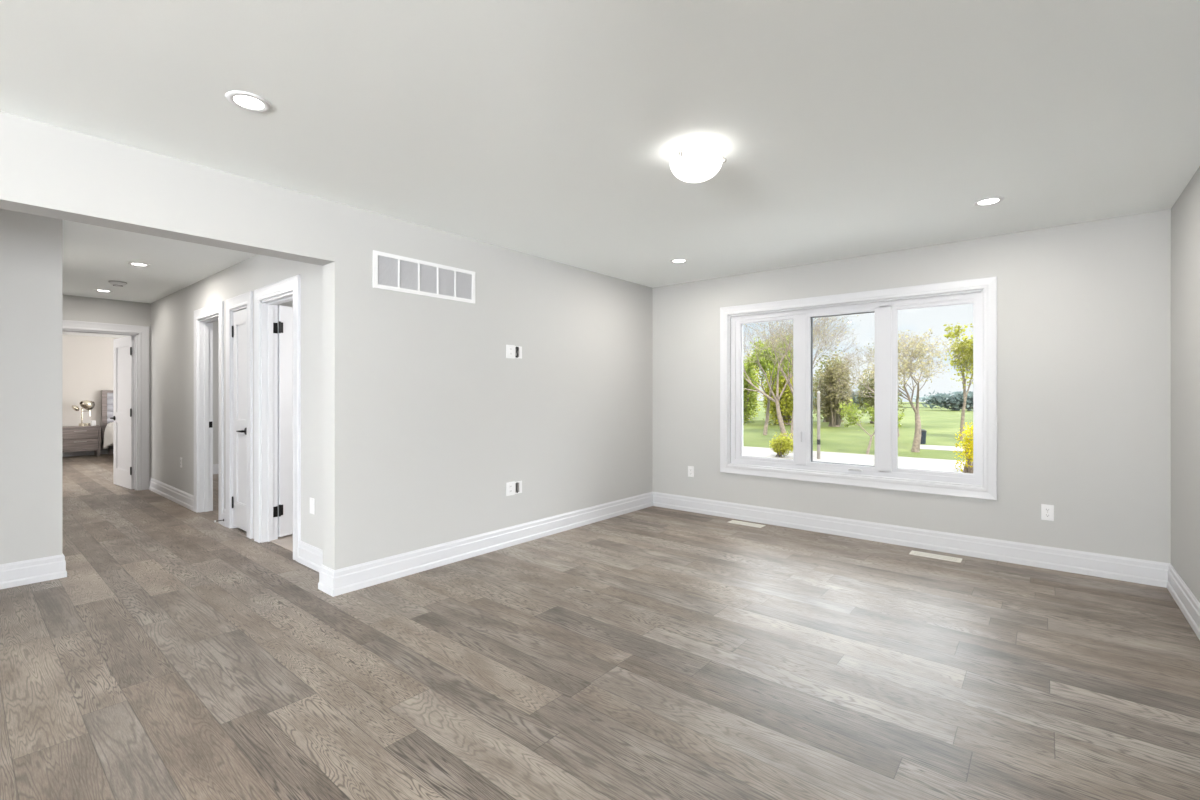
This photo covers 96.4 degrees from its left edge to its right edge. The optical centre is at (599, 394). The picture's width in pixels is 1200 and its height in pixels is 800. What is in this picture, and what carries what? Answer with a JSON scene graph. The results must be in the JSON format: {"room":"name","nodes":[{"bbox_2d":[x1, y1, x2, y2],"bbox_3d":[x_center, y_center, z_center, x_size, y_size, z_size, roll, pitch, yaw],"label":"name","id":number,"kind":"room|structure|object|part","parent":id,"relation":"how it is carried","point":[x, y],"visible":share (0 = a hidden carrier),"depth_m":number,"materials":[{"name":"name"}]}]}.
{"room":"empty living room","nodes":[
{"label":"empty living room","id":0,"kind":"room"},
{"bbox_2d":[0,209,36,563],"bbox_3d":[-6.135,0.026,0.775,0.120,2.440,7.355,0,0,40],"label":"wall","id":1,"kind":"structure","parent":0,"point":[18,230],"depth_m":3.50,"materials":[{"name":"grey paint"}]},
{"bbox_2d":[0,553,66,588],"bbox_3d":[-7.491,1.168,2.057,3.886,0.155,7.396,0,0,40],"label":"baseboard","id":2,"kind":"structure","parent":1,"relation":"attached to","point":[20,573],"depth_m":3.54,"materials":[{"name":"white paint"}]},
{"bbox_2d":[37,215,61,557],"bbox_3d":[-5.200,0.026,4.856,3.895,2.440,0.120,0,0,40],"label":"wall","id":3,"kind":"structure","parent":0,"point":[49,230],"depth_m":3.61,"materials":[{"name":"grey paint"}]},
{"bbox_2d":[62,334,116,425],"bbox_3d":[-10.685,0.026,10.886,0.150,2.440,6.100,0,0,40],"label":"wall","id":4,"kind":"structure","parent":0,"point":[87,361],"depth_m":10.96,"materials":[{"name":"grey paint"}]},
{"bbox_2d":[62,448,107,456],"bbox_3d":[-10.652,1.168,10.793,0.020,0.155,5.800,0,0,40],"label":"baseboard","id":5,"kind":"structure","parent":4,"relation":"attached to","point":[80,453],"depth_m":10.91,"materials":[{"name":"white paint"}]},
{"bbox_2d":[62,294,150,477],"bbox_3d":[-6.367,0.026,6.592,0.120,2.440,1.300,0,0,40],"label":"wall","id":6,"kind":"structure","parent":0,"point":[74,308],"depth_m":6.76,"materials":[{"name":"grey paint"}]},
{"bbox_2d":[62,320,148,490],"bbox_3d":[-6.282,0.178,6.681,0.142,2.135,1.025,0,0,40],"label":"trim","id":7,"kind":"structure","parent":6,"relation":"attached to","point":[141,333],"depth_m":6.97,"materials":[{"name":"white paint"}]},
{"bbox_2d":[110,336,134,488],"bbox_3d":[-6.393,0.238,7.215,0.785,2.000,0.144,0,0,35],"label":"door","id":8,"kind":"structure","parent":6,"relation":"in","point":[123,417],"depth_m":7.19,"materials":[{"name":"white paint"}]},
{"bbox_2d":[213,321,218,463],"bbox_3d":[-5.494,0.026,9.101,0.120,2.440,3.436,0,0,40],"label":"wall","id":9,"kind":"structure","parent":0,"point":[215,324],"depth_m":8.40,"materials":[{"name":"grey paint"}]},
{"bbox_2d":[213,464,218,473],"bbox_3d":[-5.500,1.168,8.982,0.020,0.155,3.226,0,0,40],"label":"baseboard","id":10,"kind":"structure","parent":9,"relation":"attached to","point":[215,466],"depth_m":8.38,"materials":[{"name":"white paint"}]},
{"bbox_2d":[151,254,322,549],"bbox_3d":[-3.804,0.026,5.387,5.605,2.440,0.120,0,0,40],"label":"wall","id":11,"kind":"structure","parent":0,"point":[172,315],"depth_m":5.15,"materials":[{"name":"grey paint"}]},
{"bbox_2d":[149,477,193,510],"bbox_3d":[-5.118,1.168,6.387,2.065,0.155,0.020,0,0,40],"label":"baseboard","id":12,"kind":"structure","parent":11,"relation":"attached to","point":[185,499],"depth_m":6.29,"materials":[{"name":"white paint"}]},
{"bbox_2d":[194,301,223,524],"bbox_3d":[-3.925,0.178,5.475,0.935,2.135,0.142,0,0,40],"label":"trim","id":13,"kind":"structure","parent":11,"relation":"attached to","point":[204,318],"depth_m":5.68,"materials":[{"name":"white paint"}]},
{"bbox_2d":[222,508,225,526],"bbox_3d":[-3.560,1.168,5.093,0.115,0.155,0.020,0,0,40],"label":"baseboard","id":14,"kind":"structure","parent":11,"relation":"attached to","point":[224,510],"depth_m":5.08,"materials":[{"name":"white paint"}]},
{"bbox_2d":[226,291,252,538],"bbox_3d":[-3.223,0.178,4.892,0.660,2.135,0.142,0,0,40],"label":"trim","id":15,"kind":"structure","parent":11,"relation":"attached to","point":[243,301],"depth_m":4.87,"materials":[{"name":"white paint"}]},
{"bbox_2d":[232,308,246,530],"bbox_3d":[-3.260,0.228,4.856,0.422,1.980,0.090,0,0,40],"label":"door","id":16,"kind":"structure","parent":11,"relation":"in","point":[239,328],"depth_m":4.90,"materials":[{"name":"white paint"}]},
{"bbox_3d":[-3.193,0.328,4.777,0.158,0.064,0.054,0,0,40],"label":"handle","id":17,"kind":"part","parent":16,"relation":"part of","materials":[{"name":"black metal"}]},
{"bbox_2d":[254,275,300,561],"bbox_3d":[-2.550,0.178,4.333,0.910,2.135,0.142,0,0,40],"label":"trim","id":18,"kind":"structure","parent":11,"relation":"attached to","point":[267,298],"depth_m":4.51,"materials":[{"name":"white paint"}]},
{"bbox_2d":[273,305,292,536],"bbox_3d":[-2.632,0.231,4.889,0.144,1.990,0.701,0,0,26],"label":"door","id":19,"kind":"structure","parent":11,"relation":"in","point":[283,511],"depth_m":4.65,"materials":[{"name":"white paint"}]},
{"bbox_2d":[298,541,322,571],"bbox_3d":[-1.974,1.168,3.776,0.689,0.155,0.020,0,0,40],"label":"baseboard","id":20,"kind":"structure","parent":11,"relation":"attached to","point":[310,556],"depth_m":3.86,"materials":[{"name":"white paint"}]},
{"bbox_2d":[310,498,313,513],"bbox_3d":[-2.077,0.805,3.870,0.070,0.114,0.008,0,0,40],"label":"wall outlet","id":21,"kind":"object","parent":11,"relation":"attached to","point":[311,499],"visible":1,"depth_m":3.86,"materials":[{"name":"white plastic"}]},
{"bbox_2d":[278,301,292,306],"bbox_3d":[-2.305,0.026,5.537,0.100,2.440,2.025,0,0,40],"label":"wall","id":22,"kind":"structure","parent":0,"point":[290,303],"depth_m":4.85,"materials":[{"name":"grey paint"}]},
{"bbox_2d":[0,111,652,569],"bbox_3d":[-3.312,0.026,1.457,0.171,2.440,12.011,0,0,40],"label":"wall","id":23,"kind":"structure","parent":0,"point":[428,420],"depth_m":3.79,"materials":[{"name":"grey paint"}]},
{"bbox_2d":[373,250,474,303],"bbox_3d":[-1.225,-0.822,3.831,0.008,0.244,0.816,0,0,40],"label":"air vent","id":24,"kind":"object","parent":23,"relation":"in","point":[392,272],"visible":1,"depth_m":3.79,"materials":[{"name":"white plastic"}]},
{"bbox_2d":[506,481,521,495],"bbox_3d":[-0.709,0.778,4.450,0.018,0.110,0.172,0,0,40],"label":"wall outlet","id":25,"kind":"object","parent":23,"relation":"attached to","point":[512,488],"visible":1,"depth_m":4.44,"materials":[{"name":"white plastic"}]},
{"bbox_3d":[-0.738,0.778,4.420,0.005,0.110,0.089,0,0,40],"label":"plate","id":26,"kind":"part","parent":25,"relation":"part of","materials":[{"name":"white plastic"}]},
{"bbox_2d":[506,345,521,358],"bbox_3d":[-0.709,-0.351,4.450,0.024,0.110,0.172,0,0,40],"label":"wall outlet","id":27,"kind":"object","parent":23,"relation":"attached to","point":[512,351],"visible":1,"depth_m":4.44,"materials":[{"name":"white plastic"}]},
{"bbox_3d":[-0.738,-0.351,4.420,0.005,0.110,0.089,0,0,40],"label":"plate","id":28,"kind":"part","parent":27,"relation":"part of","materials":[{"name":"white plastic"}]},
{"bbox_2d":[318,492,1199,639],"bbox_3d":[0.210,1.168,2.575,4.205,0.155,5.790,0,0,40],"label":"baseboard","id":29,"kind":"structure","parent":23,"relation":"attached to","point":[332,582],"depth_m":4.10,"materials":[{"name":"white paint"}]},
{"bbox_2d":[0,454,1199,799],"bbox_3d":[-4.816,1.303,2.731,19.700,0.126,12.450,0,0,40],"label":"floor","id":30,"kind":"structure","parent":0,"point":[653,652],"depth_m":2.40,"materials":[{"name":"brown wood"}]},
{"bbox_2d":[62,425,100,455],"bbox_3d":[-10.403,0.941,10.717,0.440,0.610,0.600,0,0,40],"label":"nightstand","id":31,"kind":"object","parent":30,"relation":"on","point":[74,438],"visible":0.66,"depth_m":10.61,"materials":[{"name":"grey wood"}]},
{"bbox_3d":[-10.260,0.776,10.597,0.034,0.200,0.520,0,0,40],"label":"drawer","id":32,"kind":"part","parent":31,"relation":"part of","materials":[{"name":"grey wood"}]},
{"bbox_3d":[-10.260,0.988,10.597,0.034,0.205,0.520,0,0,40],"label":"drawer","id":33,"kind":"part","parent":31,"relation":"part of","materials":[{"name":"grey wood"}]},
{"bbox_2d":[72,400,94,425],"bbox_3d":[-10.326,0.376,10.731,0.230,0.519,0.330,0,0,40],"label":"table lamp","id":34,"kind":"object","parent":31,"relation":"on","point":[86,404],"visible":0.98,"depth_m":10.71,"materials":[{"name":"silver metal"}]},
{"bbox_3d":[-10.276,0.220,10.749,0.199,0.207,0.212,0,0,-3],"label":"lamp shade","id":35,"kind":"part","parent":34,"relation":"part of","materials":[{"name":"beige metal"}]},
{"bbox_2d":[101,390,112,454],"bbox_3d":[-8.995,0.581,11.114,2.080,1.330,1.781,0,0,40],"label":"bed","id":36,"kind":"object","parent":30,"relation":"on","point":[106,395],"visible":0.1,"depth_m":11.11,"materials":[{"name":"white fabric"}]},
{"bbox_2d":[103,422,112,448],"bbox_3d":[-8.799,0.887,10.951,1.509,0.678,1.781,0,0,40],"label":"duvet","id":37,"kind":"object","parent":36,"relation":"on","point":[108,434],"depth_m":10.56,"materials":[{"name":"white fabric"}]},
{"bbox_3d":[-10.143,1.166,11.124,0.060,0.160,0.060,0,0,40],"label":"leg","id":38,"kind":"part","parent":36,"relation":"part of","materials":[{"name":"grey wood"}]},
{"bbox_2d":[727,520,765,527],"bbox_3d":[1.404,1.244,5.154,0.335,0.004,0.116,0,0,40],"label":"floor vent","id":39,"kind":"object","parent":30,"relation":"in","point":[731,521],"visible":1,"depth_m":5.16,"materials":[{"name":"beige metal"}]},
{"bbox_2d":[732,521,761,526],"bbox_3d":[1.404,1.243,5.154,0.295,0.003,0.080,0,0,40],"label":"grille","id":40,"kind":"object","parent":39,"relation":"attached to","point":[734,522],"depth_m":5.14,"materials":[{"name":"beige metal"}]},
{"bbox_2d":[909,550,961,562],"bbox_3d":[2.574,1.244,4.121,0.335,0.004,0.116,0,0,40],"label":"floor vent","id":41,"kind":"object","parent":30,"relation":"in","point":[942,557],"visible":1,"depth_m":4.11,"materials":[{"name":"beige metal"}]},
{"bbox_2d":[913,552,957,560],"bbox_3d":[2.574,1.243,4.121,0.295,0.003,0.080,0,0,40],"label":"grille","id":42,"kind":"object","parent":41,"relation":"attached to","point":[942,557],"depth_m":4.11,"materials":[{"name":"beige metal"}]},
{"bbox_2d":[0,0,1199,337],"bbox_3d":[-4.816,-1.269,2.731,19.700,0.150,12.450,0,0,40],"label":"ceiling","id":43,"kind":"structure","parent":0,"point":[553,130],"depth_m":2.24,"materials":[{"name":"white paint"}]},
{"bbox_2d":[94,289,112,291],"bbox_3d":[-5.711,-1.191,6.175,0.158,0.007,0.158,0,0,40],"label":"recessed light","id":44,"kind":"object","parent":43,"relation":"in","point":[100,290],"visible":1,"depth_m":6.16,"materials":[{"name":"white plastic"}]},
{"bbox_2d":[108,281,126,286],"bbox_3d":[-5.126,-1.174,5.708,0.150,0.041,0.150,0,0,40],"label":"smoke detector","id":45,"kind":"object","parent":43,"relation":"attached to","point":[114,283],"visible":1,"depth_m":5.67,"materials":[{"name":"grey plastic"}]},
{"bbox_2d":[128,262,149,266],"bbox_3d":[-4.224,-1.191,4.920,0.158,0.007,0.158,0,0,40],"label":"recessed light","id":46,"kind":"object","parent":43,"relation":"in","point":[130,263],"visible":1,"depth_m":4.92,"materials":[{"name":"white plastic"}]},
{"bbox_2d":[225,91,271,111],"bbox_3d":[-1.432,-1.191,2.189,0.158,0.007,0.158,0,0,40],"label":"recessed light","id":47,"kind":"object","parent":43,"relation":"in","point":[244,100],"visible":1,"depth_m":2.18,"materials":[{"name":"white plastic"}]},
{"bbox_2d":[670,258,687,262],"bbox_3d":[0.705,-1.191,4.791,0.158,0.007,0.158,0,0,40],"label":"recessed light","id":48,"kind":"object","parent":43,"relation":"in","point":[678,260],"visible":1,"depth_m":4.78,"materials":[{"name":"white plastic"}]},
{"bbox_2d":[670,142,725,182],"bbox_3d":[0.465,-1.120,2.616,0.256,0.148,0.271,0,0,40],"label":"ceiling light","id":49,"kind":"object","parent":43,"relation":"attached to","point":[696,162],"visible":1,"depth_m":2.55,"materials":[{"name":"white glass"}]},
{"bbox_2d":[973,196,1003,205],"bbox_3d":[2.400,-1.191,3.317,0.158,0.007,0.158,0,0,40],"label":"recessed light","id":50,"kind":"object","parent":43,"relation":"in","point":[987,201],"visible":1,"depth_m":3.31,"materials":[{"name":"white plastic"}]},
{"bbox_2d":[653,209,1170,563],"bbox_3d":[2.198,0.026,4.818,4.354,2.440,0.200,0,0,40],"label":"wall","id":51,"kind":"structure","parent":0,"point":[1084,308],"depth_m":3.90,"materials":[{"name":"grey paint"}]},
{"bbox_2d":[688,466,693,476],"bbox_3d":[0.965,0.821,5.705,0.070,0.114,0.009,0,0,40],"label":"wall outlet","id":52,"kind":"object","parent":51,"relation":"attached to","point":[690,468],"visible":1,"depth_m":5.70,"materials":[{"name":"white plastic"}]},
{"bbox_2d":[720,276,996,499],"bbox_3d":[2.151,-0.044,4.810,2.273,1.678,0.172,0,0,40],"label":"window","id":53,"kind":"structure","parent":51,"relation":"in","point":[980,292],"depth_m":4.57,"materials":[{"name":"white paint"}]},
{"bbox_3d":[1.627,-0.044,5.253,0.618,1.396,0.060,0,0,40],"label":"sash","id":54,"kind":"part","parent":53,"relation":"part of","materials":[{"name":"white plastic"}]},
{"bbox_3d":[2.163,-0.044,4.795,0.608,1.396,0.051,0,0,40],"label":"sash","id":55,"kind":"part","parent":53,"relation":"part of","materials":[{"name":"white plastic"}]},
{"bbox_3d":[2.223,0.655,4.681,0.110,0.026,0.046,0,0,40],"label":"crank handle","id":56,"kind":"part","parent":53,"relation":"part of","materials":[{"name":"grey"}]},
{"bbox_3d":[2.699,-0.044,4.363,0.579,1.396,0.060,0,0,40],"label":"sash","id":57,"kind":"part","parent":53,"relation":"part of","materials":[{"name":"white plastic"}]},
{"bbox_2d":[1041,504,1053,520],"bbox_3d":[3.205,0.847,3.845,0.070,0.114,0.009,0,0,40],"label":"wall outlet","id":58,"kind":"object","parent":51,"relation":"attached to","point":[1047,511],"visible":1,"depth_m":3.84,"materials":[{"name":"white plastic"}]},
{"bbox_2d":[1171,166,1199,602],"bbox_3d":[1.887,0.026,1.170,0.170,2.440,5.811,0,0,40],"label":"wall","id":59,"kind":"structure","parent":0,"point":[1185,212],"depth_m":3.10,"materials":[{"name":"grey paint"}]},
{"label":"outside","id":60,"kind":"structure","parent":0,"visible":0},
{"bbox_2d":[743,401,972,460],"bbox_3d":[30.875,3.396,146.774,380.000,0.300,254.700,0,0,40],"label":"ground","id":61,"kind":"structure","parent":60,"point":[942,426],"depth_m":44.48,"materials":[{"name":"green plant"}]},
{"bbox_2d":[743,359,757,423],"bbox_3d":[15.899,-0.973,61.025,3.907,8.693,4.844,0,0,-16],"label":"tree","id":62,"kind":"object","parent":61,"relation":"on","point":[748,401],"visible":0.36,"depth_m":59.73,"materials":[{"name":"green plant"}]},
{"bbox_2d":[745,350,761,419],"bbox_3d":[18.559,-1.268,69.708,5.007,9.294,4.248,0,0,3],"label":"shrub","id":63,"kind":"object","parent":61,"relation":"on","point":[757,375],"visible":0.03,"depth_m":69.34,"materials":[{"name":"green plant"}]},
{"bbox_2d":[743,334,792,434],"bbox_3d":[13.637,-0.843,42.443,6.533,8.367,7.291,0,0,-4],"label":"leafy tree","id":64,"kind":"object","parent":61,"relation":"on","point":[766,364],"visible":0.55,"depth_m":42.20,"materials":[{"name":"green plant"}]},
{"bbox_2d":[761,365,792,424],"bbox_3d":[19.554,-0.380,57.318,5.133,7.526,4.452,0,0,40],"label":"tree","id":65,"kind":"object","parent":61,"relation":"on","point":[786,408],"visible":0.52,"depth_m":56.55,"materials":[{"name":"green plant"}]},
{"bbox_2d":[769,431,792,456],"bbox_3d":[9.318,2.568,27.574,1.204,1.445,1.659,0,0,-22],"label":"bush","id":66,"kind":"object","parent":61,"relation":"on","point":[781,446],"visible":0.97,"depth_m":27.27,"materials":[{"name":"yellow plant"}]},
{"bbox_2d":[743,314,862,444],"bbox_3d":[10.375,-1.956,32.814,11.022,10.608,9.693,0,0,14],"label":"bare tree","id":67,"kind":"object","parent":61,"relation":"on","point":[776,399],"visible":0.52,"depth_m":32.74,"materials":[{"name":"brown plant"}]},
{"bbox_2d":[792,391,864,408],"bbox_3d":[51.922,1.007,123.460,27.976,5.105,7.962,0,0,40],"label":"tree","id":68,"kind":"object","parent":61,"relation":"on","point":[853,395],"visible":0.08,"depth_m":117.95,"materials":[{"name":"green plant"}]},
{"bbox_2d":[813,348,847,421],"bbox_3d":[26.977,-1.044,63.117,4.360,8.833,5.015,0,0,19],"label":"tree","id":69,"kind":"object","parent":61,"relation":"on","point":[821,362],"visible":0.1,"depth_m":62.50,"materials":[{"name":"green plant"}]},
{"bbox_2d":[813,350,855,426],"bbox_3d":[23.490,-0.412,54.365,4.586,7.536,4.789,0,0,40],"label":"tree","id":70,"kind":"object","parent":61,"relation":"on","point":[829,402],"visible":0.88,"depth_m":53.21,"materials":[{"name":"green plant"}]},
{"bbox_2d":[837,399,904,453],"bbox_3d":[14.418,1.789,28.762,3.203,3.092,2.658,0,0,21],"label":"leafy tree","id":71,"kind":"object","parent":61,"relation":"on","point":[854,420],"visible":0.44,"depth_m":28.98,"materials":[{"name":"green plant"}]},
{"bbox_2d":[825,334,919,436],"bbox_3d":[20.794,-0.869,41.109,6.520,8.404,6.482,0,0,24],"label":"tree","id":72,"kind":"object","parent":61,"relation":"on","point":[871,352],"visible":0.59,"depth_m":41.86,"materials":[{"name":"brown plant"}]},
{"bbox_2d":[856,369,906,423],"bbox_3d":[31.008,-0.083,59.418,4.431,6.903,4.692,0,0,-7],"label":"tree","id":73,"kind":"object","parent":61,"relation":"on","point":[870,401],"visible":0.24,"depth_m":59.68,"materials":[{"name":"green plant"}]},
{"bbox_2d":[854,327,964,451],"bbox_3d":[17.146,-0.153,30.474,5.246,7.024,7.821,0,0,18],"label":"tree","id":74,"kind":"object","parent":61,"relation":"on","point":[907,366],"visible":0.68,"depth_m":29.55,"materials":[{"name":"grey plant"}]},
{"bbox_2d":[920,429,926,443],"bbox_3d":[21.053,2.756,35.215,0.660,0.980,0.660,0,0,40],"label":"litter bin","id":75,"kind":"object","parent":61,"relation":"on","point":[923,431],"visible":0.49,"depth_m":34.95,"materials":[{"name":"blue plastic"}]},
{"bbox_2d":[913,390,972,410],"bbox_3d":[76.197,1.434,103.343,27.837,4.892,8.183,0,0,40],"label":"tree","id":76,"kind":"object","parent":61,"relation":"on","point":[944,400],"visible":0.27,"depth_m":107.26,"materials":[{"name":"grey plant"}]},
{"bbox_2d":[943,323,972,439],"bbox_3d":[26.061,-1.006,37.154,3.843,8.700,2.629,0,0,40],"label":"deciduous tree","id":77,"kind":"object","parent":61,"relation":"on","point":[965,347],"visible":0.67,"depth_m":37.63,"materials":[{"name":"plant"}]},
{"bbox_2d":[953,422,972,472],"bbox_3d":[14.933,2.172,21.650,0.997,2.240,1.166,0,0,21],"label":"bush","id":78,"kind":"object","parent":61,"relation":"on","point":[968,468],"visible":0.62,"depth_m":21.55,"materials":[{"name":"yellow plant"}]},
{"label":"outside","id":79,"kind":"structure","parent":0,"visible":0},
{"bbox_2d":[911,445,964,450],"bbox_3d":[37.340,3.235,18.519,46.200,0.019,3.000,0,0,40],"label":"path","id":80,"kind":"structure","parent":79,"point":[929,447],"depth_m":32.04,"materials":[{"name":"concrete"}]},
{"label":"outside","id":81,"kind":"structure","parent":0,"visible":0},
{"bbox_2d":[743,446,971,472],"bbox_3d":[-21.303,3.231,52.616,300.000,0.030,8.750,0,0,40],"label":"road","id":82,"kind":"structure","parent":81,"point":[835,457],"depth_m":26.49,"materials":[{"name":"concrete"}]},
{"bbox_2d":[817,391,819,458],"bbox_3d":[10.893,1.551,26.745,0.166,3.390,0.166,0,0,40],"label":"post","id":83,"kind":"object","parent":82,"relation":"on","point":[818,392],"visible":0.95,"depth_m":26.68,"materials":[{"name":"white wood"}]}
]}

